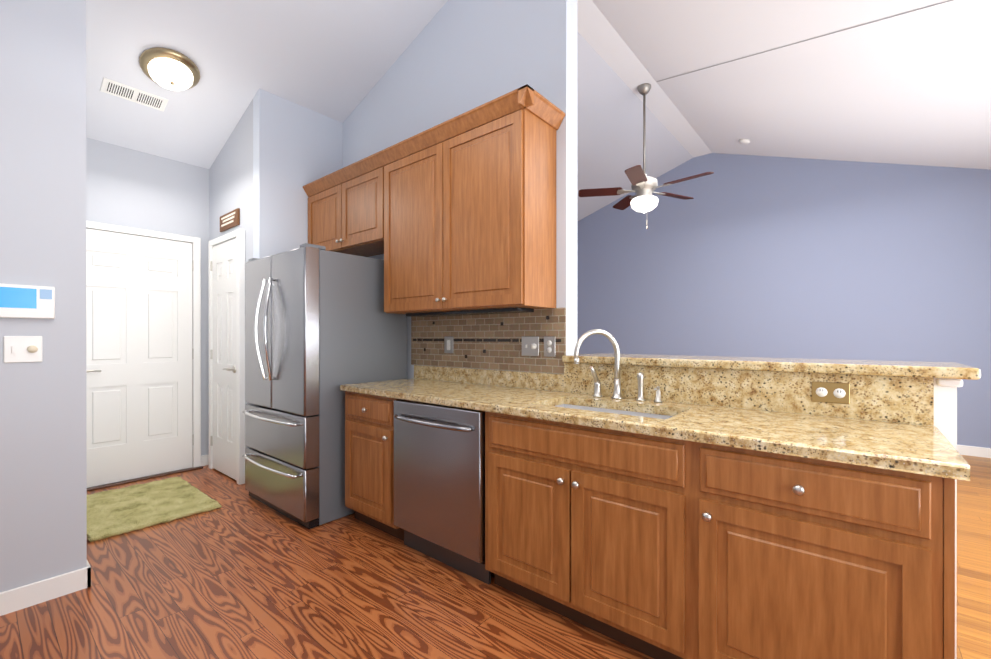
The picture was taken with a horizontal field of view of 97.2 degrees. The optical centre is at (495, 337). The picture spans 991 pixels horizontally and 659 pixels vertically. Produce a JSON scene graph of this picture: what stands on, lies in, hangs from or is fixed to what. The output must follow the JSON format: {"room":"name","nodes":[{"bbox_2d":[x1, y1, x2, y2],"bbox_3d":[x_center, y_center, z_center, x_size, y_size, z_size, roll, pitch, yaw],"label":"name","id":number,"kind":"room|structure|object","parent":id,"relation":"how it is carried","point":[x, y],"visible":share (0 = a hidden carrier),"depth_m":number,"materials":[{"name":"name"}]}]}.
{"room":"kitchen","nodes":[
{"label":"kitchen","id":0,"kind":"room"},
{"bbox_2d":[0,0,86,592],"bbox_3d":[-2.432,-0.520,1.720,0.120,3.481,1.190,0,0,40],"label":"wall","id":1,"kind":"structure","parent":0,"point":[43,500],"depth_m":2.03,"materials":[{"name":"grey paint"}]},
{"bbox_2d":[3,336,41,362],"bbox_3d":[-2.131,0.051,1.972,0.019,0.120,0.120,0,0,40],"label":"light switch","id":2,"kind":"object","parent":1,"relation":"attached to","point":[19,349],"visible":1,"depth_m":1.97,"materials":[{"name":"white plastic"}]},
{"bbox_2d":[0,283,54,318],"bbox_3d":[-2.129,-0.164,1.970,0.024,0.150,0.200,0,0,40],"label":"thermostat","id":3,"kind":"object","parent":1,"relation":"attached to","point":[26,301],"visible":1,"depth_m":1.97,"materials":[{"name":"white plastic"}]},
{"bbox_2d":[0,567,90,615],"bbox_3d":[-2.158,1.171,1.946,0.013,0.100,0.524,0,0,40],"label":"baseboard","id":4,"kind":"structure","parent":1,"relation":"attached to","point":[25,596],"depth_m":2.02,"materials":[{"name":"white wood"}]},
{"bbox_2d":[86,137,208,487],"bbox_3d":[-2.921,-0.218,4.104,0.120,2.873,2.090,0,0,40],"label":"wall","id":5,"kind":"structure","parent":0,"point":[128,187],"depth_m":3.88,"materials":[{"name":"grey"}]},
{"bbox_2d":[86,221,200,487],"bbox_3d":[-3.084,0.139,3.739,0.095,2.160,0.970,0,0,40],"label":"front door","id":6,"kind":"structure","parent":5,"relation":"in","point":[143,352],"depth_m":3.78,"materials":[{"name":"white wood"}]},
{"bbox_2d":[201,455,207,465],"bbox_3d":[-2.781,1.168,4.168,0.013,0.100,0.065,0,0,40],"label":"baseboard","id":7,"kind":"structure","parent":5,"relation":"attached to","point":[204,460],"depth_m":4.17,"materials":[{"name":"white wood"}]},
{"bbox_2d":[209,99,252,446],"bbox_3d":[-2.326,-0.381,3.928,1.020,3.200,0.120,0,0,40],"label":"wall","id":8,"kind":"structure","parent":0,"point":[231,179],"depth_m":3.78,"materials":[{"name":"grey paint"}]},
{"bbox_2d":[208,229,244,484],"bbox_3d":[-2.403,0.156,3.851,0.730,2.125,0.095,0,0,40],"label":"closet door","id":9,"kind":"structure","parent":8,"relation":"in","point":[226,287],"depth_m":3.83,"materials":[{"name":"white wood"}]},
{"bbox_2d":[220,208,239,231],"bbox_3d":[-2.349,-1.036,3.853,0.420,0.140,0.020,0,0,40],"label":"sign","id":10,"kind":"object","parent":8,"relation":"attached to","point":[230,220],"visible":1,"depth_m":3.82,"materials":[{"name":"brown wood"}]},
{"bbox_2d":[253,88,342,258],"bbox_3d":[-1.693,-0.400,3.798,0.120,3.238,0.730,0,0,40],"label":"wall","id":11,"kind":"structure","parent":0,"point":[296,148],"depth_m":3.64,"materials":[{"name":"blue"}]},
{"bbox_2d":[0,455,990,658],"bbox_3d":[0.577,1.249,3.292,7.000,0.060,7.750,0,0,40],"label":"floor","id":12,"kind":"structure","parent":0,"point":[240,573],"depth_m":2.02,"materials":[{"name":"brown wood"}]},
{"bbox_2d":[87,466,202,490],"bbox_3d":[-3.063,1.212,3.723,0.048,0.013,0.980,0,0,40],"label":"threshold","id":13,"kind":"object","parent":12,"relation":"on","point":[139,479],"visible":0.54,"depth_m":3.75,"materials":[{"name":"brown"}]},
{"bbox_2d":[87,477,220,541],"bbox_3d":[-2.577,1.207,3.189,1.014,0.039,0.712,0,0,40],"label":"entry rug","id":14,"kind":"object","parent":12,"relation":"on","point":[113,512],"visible":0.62,"depth_m":3.10,"materials":[{"name":"yellow fabric"}]},
{"bbox_2d":[242,243,406,528],"bbox_3d":[-1.330,0.307,3.332,0.935,1.825,0.904,0,0,40],"label":"fridge","id":15,"kind":"object","parent":12,"relation":"on","point":[321,326],"visible":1,"depth_m":2.95,"materials":[{"name":"grey metal"}]},
{"bbox_2d":[345,392,388,533],"bbox_3d":[-0.602,0.786,2.957,0.544,0.868,0.625,0,0,40],"label":"base cabinet","id":16,"kind":"object","parent":12,"relation":"on","point":[366,416],"depth_m":2.72,"materials":[{"name":"brown wood"}]},
{"bbox_2d":[340,363,969,480],"bbox_3d":[0.272,0.246,2.220,2.840,0.209,0.644,0,0,40],"label":"countertop","id":17,"kind":"structure","parent":16,"relation":"on","point":[923,447],"depth_m":1.77,"materials":[{"name":"stone"}]},
{"bbox_2d":[556,404,672,418],"bbox_3d":[0.508,0.436,1.996,0.654,0.168,0.334,0,0,40],"label":"sink","id":18,"kind":"object","parent":17,"relation":"in","point":[658,416],"depth_m":2.14,"materials":[{"name":"silver metal"}]},
{"bbox_2d":[574,329,662,402],"bbox_3d":[0.599,0.133,2.139,0.363,0.355,0.242,0,0,40],"label":"faucet","id":19,"kind":"object","parent":17,"relation":"on","point":[617,379],"visible":0.98,"depth_m":2.21,"materials":[{"name":"silver metal"}]},
{"bbox_2d":[812,382,849,403],"bbox_3d":[1.325,0.216,1.727,0.120,0.080,0.008,0,0,40],"label":"outlet","id":20,"kind":"object","parent":17,"relation":"attached to","point":[828,392],"visible":1,"depth_m":1.72,"materials":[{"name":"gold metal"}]},
{"bbox_2d":[389,398,403,540],"bbox_3d":[-0.100,0.786,2.539,0.798,0.868,0.625,0,0,40],"label":"base cabinet","id":21,"kind":"object","parent":12,"relation":"on","point":[395,531],"depth_m":2.57,"materials":[{"name":"brown wood"}]},
{"bbox_2d":[394,399,490,584],"bbox_3d":[-0.166,0.789,2.516,0.670,0.862,0.651,0,0,40],"label":"dishwasher","id":22,"kind":"object","parent":12,"relation":"on","point":[439,482],"visible":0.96,"depth_m":2.27,"materials":[{"name":"silver metal"}]},
{"bbox_2d":[485,404,684,658],"bbox_3d":[0.503,0.787,2.038,0.950,0.868,0.625,0,0,40],"label":"base cabinet","id":23,"kind":"object","parent":12,"relation":"on","point":[655,547],"depth_m":1.74,"materials":[{"name":"brown wood"}]},
{"bbox_2d":[685,440,954,658],"bbox_3d":[1.110,0.787,1.534,0.628,0.868,0.625,0,0,40],"label":"base cabinet","id":24,"kind":"object","parent":12,"relation":"on","point":[787,556],"depth_m":1.28,"materials":[{"name":"brown wood"}]},
{"bbox_2d":[86,0,990,220],"bbox_3d":[0.577,-2.070,3.288,7.000,1.262,7.750,0,0,40],"label":"ceiling","id":25,"kind":"structure","parent":0,"point":[907,82],"depth_m":3.49,"materials":[{"name":"white paint"}]},
{"bbox_2d":[100,77,167,110],"bbox_3d":[-2.706,-1.822,3.279,0.143,0.050,0.380,0,0,40],"label":"ceiling vent","id":26,"kind":"object","parent":25,"relation":"in","point":[126,92],"visible":1,"depth_m":3.27,"materials":[{"name":"white metal"}]},
{"bbox_2d":[139,47,199,90],"bbox_3d":[-2.336,-1.900,3.141,0.339,0.190,0.356,0,0,40],"label":"light","id":27,"kind":"object","parent":25,"relation":"attached to","point":[170,69],"visible":1,"depth_m":3.06,"materials":[{"name":"white glass"}]},
{"bbox_2d":[578,83,713,228],"bbox_3d":[1.545,-1.852,4.457,1.265,1.459,1.283,0,0,40],"label":"ceiling fan","id":28,"kind":"object","parent":25,"relation":"hanging from","point":[644,186],"visible":1,"depth_m":4.45,"materials":[{"name":"brown wood"}]},
{"bbox_2d":[739,139,749,144],"bbox_3d":[3.043,-2.401,5.340,0.126,0.068,0.128,0,0,40],"label":"smoke detector","id":29,"kind":"object","parent":25,"relation":"attached to","point":[744,141],"visible":1,"depth_m":5.31,"materials":[{"name":"white plastic"}]},
{"bbox_2d":[343,0,962,658],"bbox_3d":[-0.291,-0.696,3.193,5.089,3.830,0.156,0,0,40],"label":"wall","id":30,"kind":"structure","parent":0,"point":[456,58],"depth_m":2.86,"materials":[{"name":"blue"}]},
{"bbox_2d":[306,160,378,256],"bbox_3d":[-1.102,-0.972,3.559,1.087,0.540,0.337,0,0,40],"label":"upper cabinet","id":31,"kind":"object","parent":30,"relation":"attached to","point":[343,214],"depth_m":3.40,"materials":[{"name":"brown wood"}]},
{"bbox_2d":[379,100,558,315],"bbox_3d":[-0.217,-0.708,2.824,1.215,1.065,0.337,0,0,40],"label":"upper cabinet","id":32,"kind":"object","parent":30,"relation":"attached to","point":[455,216],"depth_m":2.54,"materials":[{"name":"brown wood"}]},
{"bbox_2d":[411,308,565,373],"bbox_3d":[-0.126,0.016,2.964,1.378,0.386,0.009,0,0,40],"label":"tile backsplash","id":33,"kind":"structure","parent":30,"relation":"attached to","point":[490,341],"depth_m":2.88,"materials":[{"name":"brown tile"}]},
{"bbox_2d":[444,337,452,352],"bbox_3d":[-0.334,0.049,3.126,0.090,0.120,0.008,0,0,40],"label":"light switch","id":34,"kind":"object","parent":33,"relation":"attached to","point":[448,344],"visible":1,"depth_m":3.12,"materials":[{"name":"grey"}]},
{"bbox_2d":[522,336,538,355],"bbox_3d":[0.208,0.050,2.667,0.130,0.120,0.020,0,0,40],"label":"light switch","id":35,"kind":"object","parent":33,"relation":"attached to","point":[530,345],"visible":1,"depth_m":2.67,"materials":[{"name":"grey"}]},
{"bbox_2d":[544,336,554,356],"bbox_3d":[0.320,0.050,2.583,0.080,0.120,0.008,0,0,40],"label":"electrical outlet","id":36,"kind":"object","parent":33,"relation":"attached to","point":[549,346],"visible":1,"depth_m":2.58,"materials":[{"name":"grey"}]},
{"bbox_2d":[562,353,980,379],"bbox_3d":[1.135,0.120,2.135,1.614,0.040,0.435,0,0,40],"label":"bar","id":37,"kind":"object","parent":30,"relation":"on","point":[950,370],"visible":1,"depth_m":1.82,"materials":[{"name":"stone"}]},
{"bbox_2d":[577,153,990,447],"bbox_3d":[3.007,-0.699,6.191,6.970,3.830,0.120,0,0,40],"label":"wall","id":38,"kind":"structure","parent":0,"point":[738,255],"depth_m":5.44,"materials":[{"name":"blue paint"}]},
{"bbox_2d":[957,445,990,457],"bbox_3d":[3.010,1.166,6.103,6.849,0.100,0.013,0,0,40],"label":"baseboard","id":39,"kind":"structure","parent":38,"relation":"attached to","point":[974,451],"depth_m":4.50,"materials":[{"name":"white wood"}]},
{"bbox_3d":[-2.820,-0.502,2.739,1.780,3.443,0.120,0,0,40],"label":"wall","id":40,"kind":"structure","parent":0,"visible":0},
{"bbox_2d":[87,561,90,587],"bbox_3d":[-2.187,1.170,2.302,0.514,0.100,0.013,0,0,40],"label":"baseboard","id":41,"kind":"structure","parent":40,"relation":"attached to","point":[88,566],"depth_m":2.14,"materials":[{"name":"white"}]}
]}

